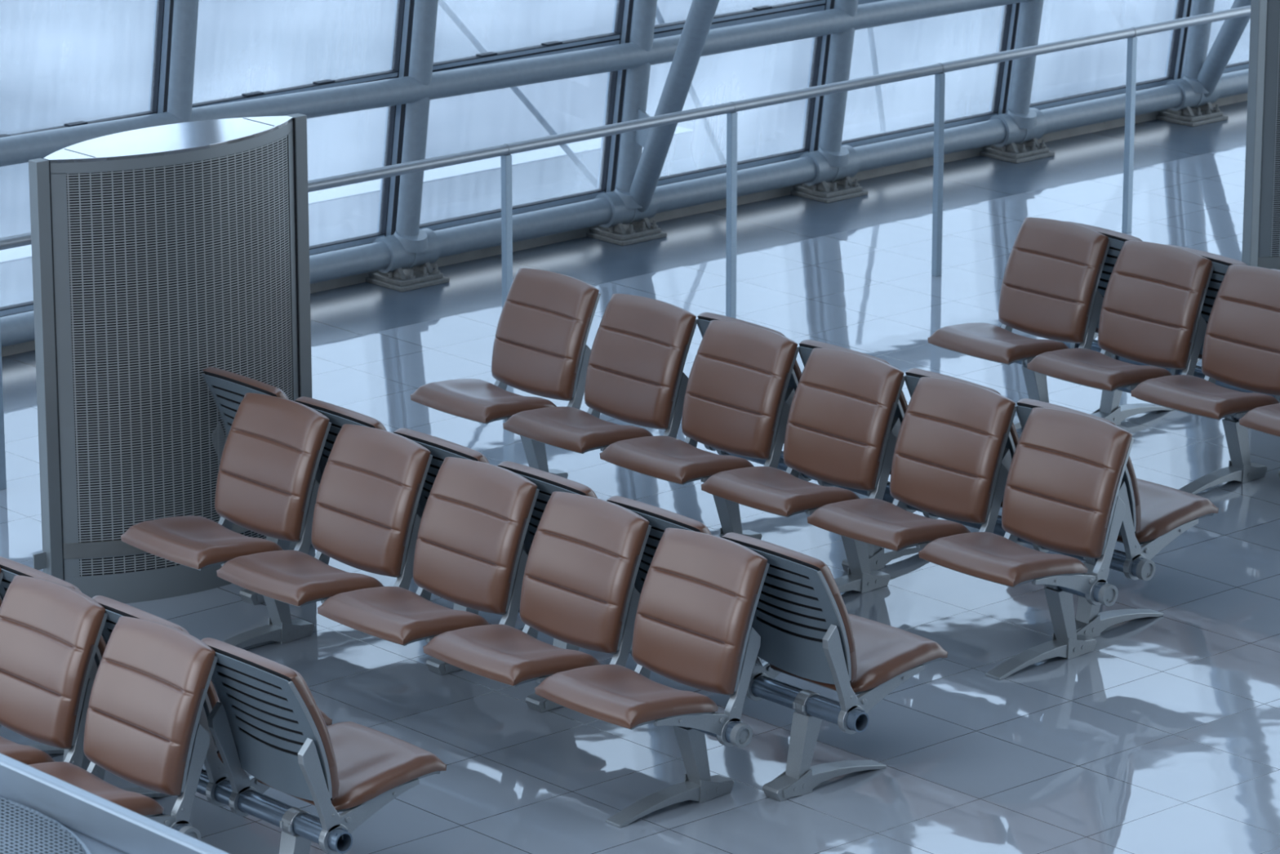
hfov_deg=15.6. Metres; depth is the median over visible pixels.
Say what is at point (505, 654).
seat cushion
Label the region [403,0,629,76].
window
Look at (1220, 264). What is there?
seat back
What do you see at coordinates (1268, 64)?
grille
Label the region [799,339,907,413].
cushion
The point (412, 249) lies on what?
steel column
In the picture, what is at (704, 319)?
cushion
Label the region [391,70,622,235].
window
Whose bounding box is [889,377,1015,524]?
cushion
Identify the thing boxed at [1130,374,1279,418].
seat cushion
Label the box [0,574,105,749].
cushion
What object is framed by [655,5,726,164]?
brace
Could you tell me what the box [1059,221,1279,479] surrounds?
seating
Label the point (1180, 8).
window frame
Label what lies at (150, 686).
cushion
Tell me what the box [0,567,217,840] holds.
seating
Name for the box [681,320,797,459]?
cushion
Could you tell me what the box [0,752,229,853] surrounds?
tall cabinet
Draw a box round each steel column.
[167,0,199,121]
[365,0,449,292]
[586,0,666,245]
[790,0,867,203]
[979,0,1054,163]
[1155,0,1227,126]
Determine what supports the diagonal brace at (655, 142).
attached to the steel column at (628, 225)
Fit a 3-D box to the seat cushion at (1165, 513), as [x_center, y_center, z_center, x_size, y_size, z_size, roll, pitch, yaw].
[1.903,0.312,17.997,0.459,0.110,0.526,-14,21,-40]
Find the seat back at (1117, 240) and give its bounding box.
[1064,221,1142,297]
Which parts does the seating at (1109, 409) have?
leg, foot plate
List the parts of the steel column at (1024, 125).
plate, plate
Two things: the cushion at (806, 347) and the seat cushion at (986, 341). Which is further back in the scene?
the seat cushion at (986, 341)
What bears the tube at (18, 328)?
attached to the steel column at (628, 225)
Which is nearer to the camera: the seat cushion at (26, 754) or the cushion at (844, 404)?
the seat cushion at (26, 754)
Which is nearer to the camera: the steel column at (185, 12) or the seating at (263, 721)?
the seating at (263, 721)
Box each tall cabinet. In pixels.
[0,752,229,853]
[28,113,312,603]
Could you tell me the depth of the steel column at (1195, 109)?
26.96 m
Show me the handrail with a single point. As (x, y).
(505, 150)
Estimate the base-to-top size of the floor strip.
0.150 m
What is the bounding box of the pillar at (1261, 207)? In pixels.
[1241,0,1279,269]
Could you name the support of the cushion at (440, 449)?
on the seating at (806, 630)
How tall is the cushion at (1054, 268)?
0.502 m
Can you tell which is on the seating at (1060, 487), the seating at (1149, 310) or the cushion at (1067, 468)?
the cushion at (1067, 468)
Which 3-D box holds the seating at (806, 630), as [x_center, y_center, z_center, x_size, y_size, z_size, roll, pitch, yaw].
[-0.344,0.481,17.326,0.668,0.917,3.613,-14,21,-40]
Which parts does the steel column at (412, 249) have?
plate, plate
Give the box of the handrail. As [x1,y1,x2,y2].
[0,5,1250,489]
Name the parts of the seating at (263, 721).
leg, leg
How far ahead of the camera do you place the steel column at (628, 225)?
24.09 m
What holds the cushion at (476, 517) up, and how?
on the seating at (690, 622)
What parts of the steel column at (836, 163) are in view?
plate, plate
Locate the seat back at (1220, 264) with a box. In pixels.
[1167,244,1247,324]
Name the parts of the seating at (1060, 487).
leg, foot plate, leg, foot plate, leg, foot plate, foot plate, leg, foot plate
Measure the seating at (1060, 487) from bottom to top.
0.917 m
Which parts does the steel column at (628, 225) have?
plate, plate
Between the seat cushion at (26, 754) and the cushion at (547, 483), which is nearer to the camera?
the seat cushion at (26, 754)
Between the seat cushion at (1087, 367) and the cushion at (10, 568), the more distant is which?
the seat cushion at (1087, 367)
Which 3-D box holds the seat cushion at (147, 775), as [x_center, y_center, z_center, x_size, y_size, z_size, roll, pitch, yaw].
[-1.821,1.176,14.914,0.459,0.110,0.526,-14,21,-40]
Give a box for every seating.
[0,555,446,853]
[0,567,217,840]
[120,392,769,827]
[201,366,947,801]
[410,267,1133,679]
[697,311,1218,637]
[927,217,1279,494]
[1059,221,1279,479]
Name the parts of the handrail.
post, post, rail, post, post, post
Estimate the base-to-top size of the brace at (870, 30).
1.266 m
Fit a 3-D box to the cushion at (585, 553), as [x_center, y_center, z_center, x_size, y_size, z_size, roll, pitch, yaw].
[-0.197,0.513,16.441,0.229,0.502,0.520,-14,21,-40]
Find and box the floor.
[0,145,1279,853]
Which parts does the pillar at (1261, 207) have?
post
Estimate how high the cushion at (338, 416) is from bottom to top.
0.502 m
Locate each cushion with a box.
[0,555,106,656]
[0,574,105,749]
[0,735,55,764]
[28,761,164,815]
[83,616,215,795]
[91,595,219,753]
[120,515,283,568]
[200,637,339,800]
[201,366,288,425]
[214,392,329,542]
[216,550,383,605]
[257,721,446,809]
[294,396,386,464]
[311,423,431,577]
[317,586,489,644]
[393,427,489,498]
[410,378,556,422]
[413,457,537,614]
[422,624,600,685]
[491,267,599,400]
[497,461,597,535]
[502,406,653,453]
[520,491,648,653]
[534,664,718,728]
[584,293,696,429]
[600,435,754,484]
[606,495,711,581]
[631,527,767,694]
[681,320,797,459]
[697,311,801,382]
[701,466,859,516]
[768,613,947,692]
[783,347,903,490]
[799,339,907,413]
[807,497,970,550]
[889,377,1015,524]
[905,368,1018,448]
[918,531,1088,586]
[927,322,1069,364]
[998,217,1108,342]
[1001,407,1132,558]
[1016,398,1141,533]
[1026,348,1172,391]
[1097,240,1212,369]
[1116,478,1218,542]
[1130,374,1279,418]
[1201,264,1279,395]
[1239,403,1279,436]
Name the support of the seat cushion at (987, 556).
on the seating at (1060, 487)
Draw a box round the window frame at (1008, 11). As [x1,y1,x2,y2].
[813,3,1016,151]
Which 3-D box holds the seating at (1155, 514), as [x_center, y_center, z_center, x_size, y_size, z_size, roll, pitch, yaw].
[1.215,0.130,18.577,0.668,0.917,2.434,-14,21,-40]
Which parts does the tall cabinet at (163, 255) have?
post, lid, post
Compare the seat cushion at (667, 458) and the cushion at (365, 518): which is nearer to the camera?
the cushion at (365, 518)
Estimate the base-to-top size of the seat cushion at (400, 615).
0.110 m
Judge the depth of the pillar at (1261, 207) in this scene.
22.54 m
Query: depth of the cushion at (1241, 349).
19.72 m
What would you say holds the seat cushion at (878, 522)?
on the seating at (1060, 487)
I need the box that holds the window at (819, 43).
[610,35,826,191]
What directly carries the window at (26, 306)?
attached to the steel column at (185, 12)
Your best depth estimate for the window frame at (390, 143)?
23.18 m
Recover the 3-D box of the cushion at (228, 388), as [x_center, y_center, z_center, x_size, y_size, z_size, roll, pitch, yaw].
[-1.489,0.025,18.183,0.229,0.502,0.520,-14,21,-40]
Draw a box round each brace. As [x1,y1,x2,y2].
[438,0,597,188]
[629,0,719,212]
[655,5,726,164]
[866,27,886,132]
[1196,0,1251,97]
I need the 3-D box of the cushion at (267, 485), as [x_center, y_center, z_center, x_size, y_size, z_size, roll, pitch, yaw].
[-1.398,0.154,17.725,0.229,0.502,0.520,-14,21,-40]
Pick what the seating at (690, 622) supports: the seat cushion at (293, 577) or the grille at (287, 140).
the seat cushion at (293, 577)
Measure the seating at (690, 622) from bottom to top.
0.917 m
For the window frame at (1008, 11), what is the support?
attached to the steel column at (1024, 125)
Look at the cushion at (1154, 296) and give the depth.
20.08 m
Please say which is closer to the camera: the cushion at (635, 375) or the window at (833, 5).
the cushion at (635, 375)
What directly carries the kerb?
on the floor strip
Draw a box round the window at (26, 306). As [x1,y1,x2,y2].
[0,299,33,317]
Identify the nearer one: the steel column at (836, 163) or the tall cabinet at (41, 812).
the tall cabinet at (41, 812)
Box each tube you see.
[0,0,1032,166]
[0,68,1248,346]
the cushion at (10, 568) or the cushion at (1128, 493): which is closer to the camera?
the cushion at (10, 568)
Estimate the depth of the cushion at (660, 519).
16.36 m
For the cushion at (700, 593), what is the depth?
15.94 m
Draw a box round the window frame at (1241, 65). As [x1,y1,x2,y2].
[1177,0,1248,79]
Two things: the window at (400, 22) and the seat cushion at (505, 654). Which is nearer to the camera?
the seat cushion at (505, 654)
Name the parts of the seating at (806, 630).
foot plate, leg, foot plate, leg, foot plate, leg, foot plate, foot plate, leg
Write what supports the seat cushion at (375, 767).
on the seating at (263, 721)
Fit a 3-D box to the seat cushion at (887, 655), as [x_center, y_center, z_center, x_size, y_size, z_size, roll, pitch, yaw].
[0.750,0.784,16.312,0.459,0.110,0.526,-14,21,-40]
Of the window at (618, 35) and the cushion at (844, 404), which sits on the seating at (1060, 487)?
the cushion at (844, 404)
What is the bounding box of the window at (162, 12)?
[0,0,170,137]
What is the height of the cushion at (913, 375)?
0.502 m
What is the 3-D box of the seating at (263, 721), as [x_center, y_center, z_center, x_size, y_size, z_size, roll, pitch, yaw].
[-1.846,0.853,15.998,0.668,0.917,3.015,-14,21,-40]
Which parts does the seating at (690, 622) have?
leg, foot plate, foot plate, leg, foot plate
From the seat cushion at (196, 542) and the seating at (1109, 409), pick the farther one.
the seating at (1109, 409)
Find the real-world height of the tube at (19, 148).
0.232 m
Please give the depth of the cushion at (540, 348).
19.59 m
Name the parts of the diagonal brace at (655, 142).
gusset plate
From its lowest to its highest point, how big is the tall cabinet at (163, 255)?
1.788 m
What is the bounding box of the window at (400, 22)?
[163,0,409,112]
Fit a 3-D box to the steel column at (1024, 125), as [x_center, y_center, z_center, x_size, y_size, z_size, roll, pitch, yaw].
[2.780,-4.681,24.512,0.310,6.977,2.320,-14,21,-40]
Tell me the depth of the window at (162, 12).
21.94 m
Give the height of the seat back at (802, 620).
0.502 m
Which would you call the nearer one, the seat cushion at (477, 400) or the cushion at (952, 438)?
the cushion at (952, 438)
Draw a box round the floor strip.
[1,100,1247,412]
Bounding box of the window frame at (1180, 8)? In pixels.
[1001,0,1188,114]
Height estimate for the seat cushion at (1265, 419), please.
0.110 m
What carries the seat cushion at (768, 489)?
on the seating at (1060, 487)
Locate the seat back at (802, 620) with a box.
[721,532,857,683]
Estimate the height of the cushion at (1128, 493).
0.502 m
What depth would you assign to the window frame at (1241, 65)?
27.11 m
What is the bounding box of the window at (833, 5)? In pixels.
[830,0,884,8]
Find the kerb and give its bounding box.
[0,93,1247,356]
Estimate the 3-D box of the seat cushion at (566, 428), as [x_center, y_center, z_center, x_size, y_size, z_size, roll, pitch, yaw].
[-0.238,0.006,19.087,0.459,0.110,0.526,-14,21,-40]
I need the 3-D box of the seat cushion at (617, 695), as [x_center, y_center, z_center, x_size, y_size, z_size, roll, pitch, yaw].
[-0.035,0.909,15.868,0.459,0.110,0.526,-14,21,-40]
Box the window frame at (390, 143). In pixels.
[309,104,401,255]
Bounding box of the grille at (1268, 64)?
[1257,0,1279,269]
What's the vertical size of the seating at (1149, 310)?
0.917 m
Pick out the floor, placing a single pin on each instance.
(1162, 737)
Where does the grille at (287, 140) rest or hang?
attached to the tall cabinet at (163, 255)
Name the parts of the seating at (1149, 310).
leg, leg, foot plate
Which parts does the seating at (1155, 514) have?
foot plate, leg, foot plate, leg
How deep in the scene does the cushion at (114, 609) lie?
15.23 m
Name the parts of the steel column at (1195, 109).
plate, plate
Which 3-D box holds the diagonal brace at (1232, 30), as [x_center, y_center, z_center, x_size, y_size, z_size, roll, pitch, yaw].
[3.858,-3.610,24.427,0.124,4.705,4.468,-4,16,-15]
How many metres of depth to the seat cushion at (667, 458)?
18.58 m
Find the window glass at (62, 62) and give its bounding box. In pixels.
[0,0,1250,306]

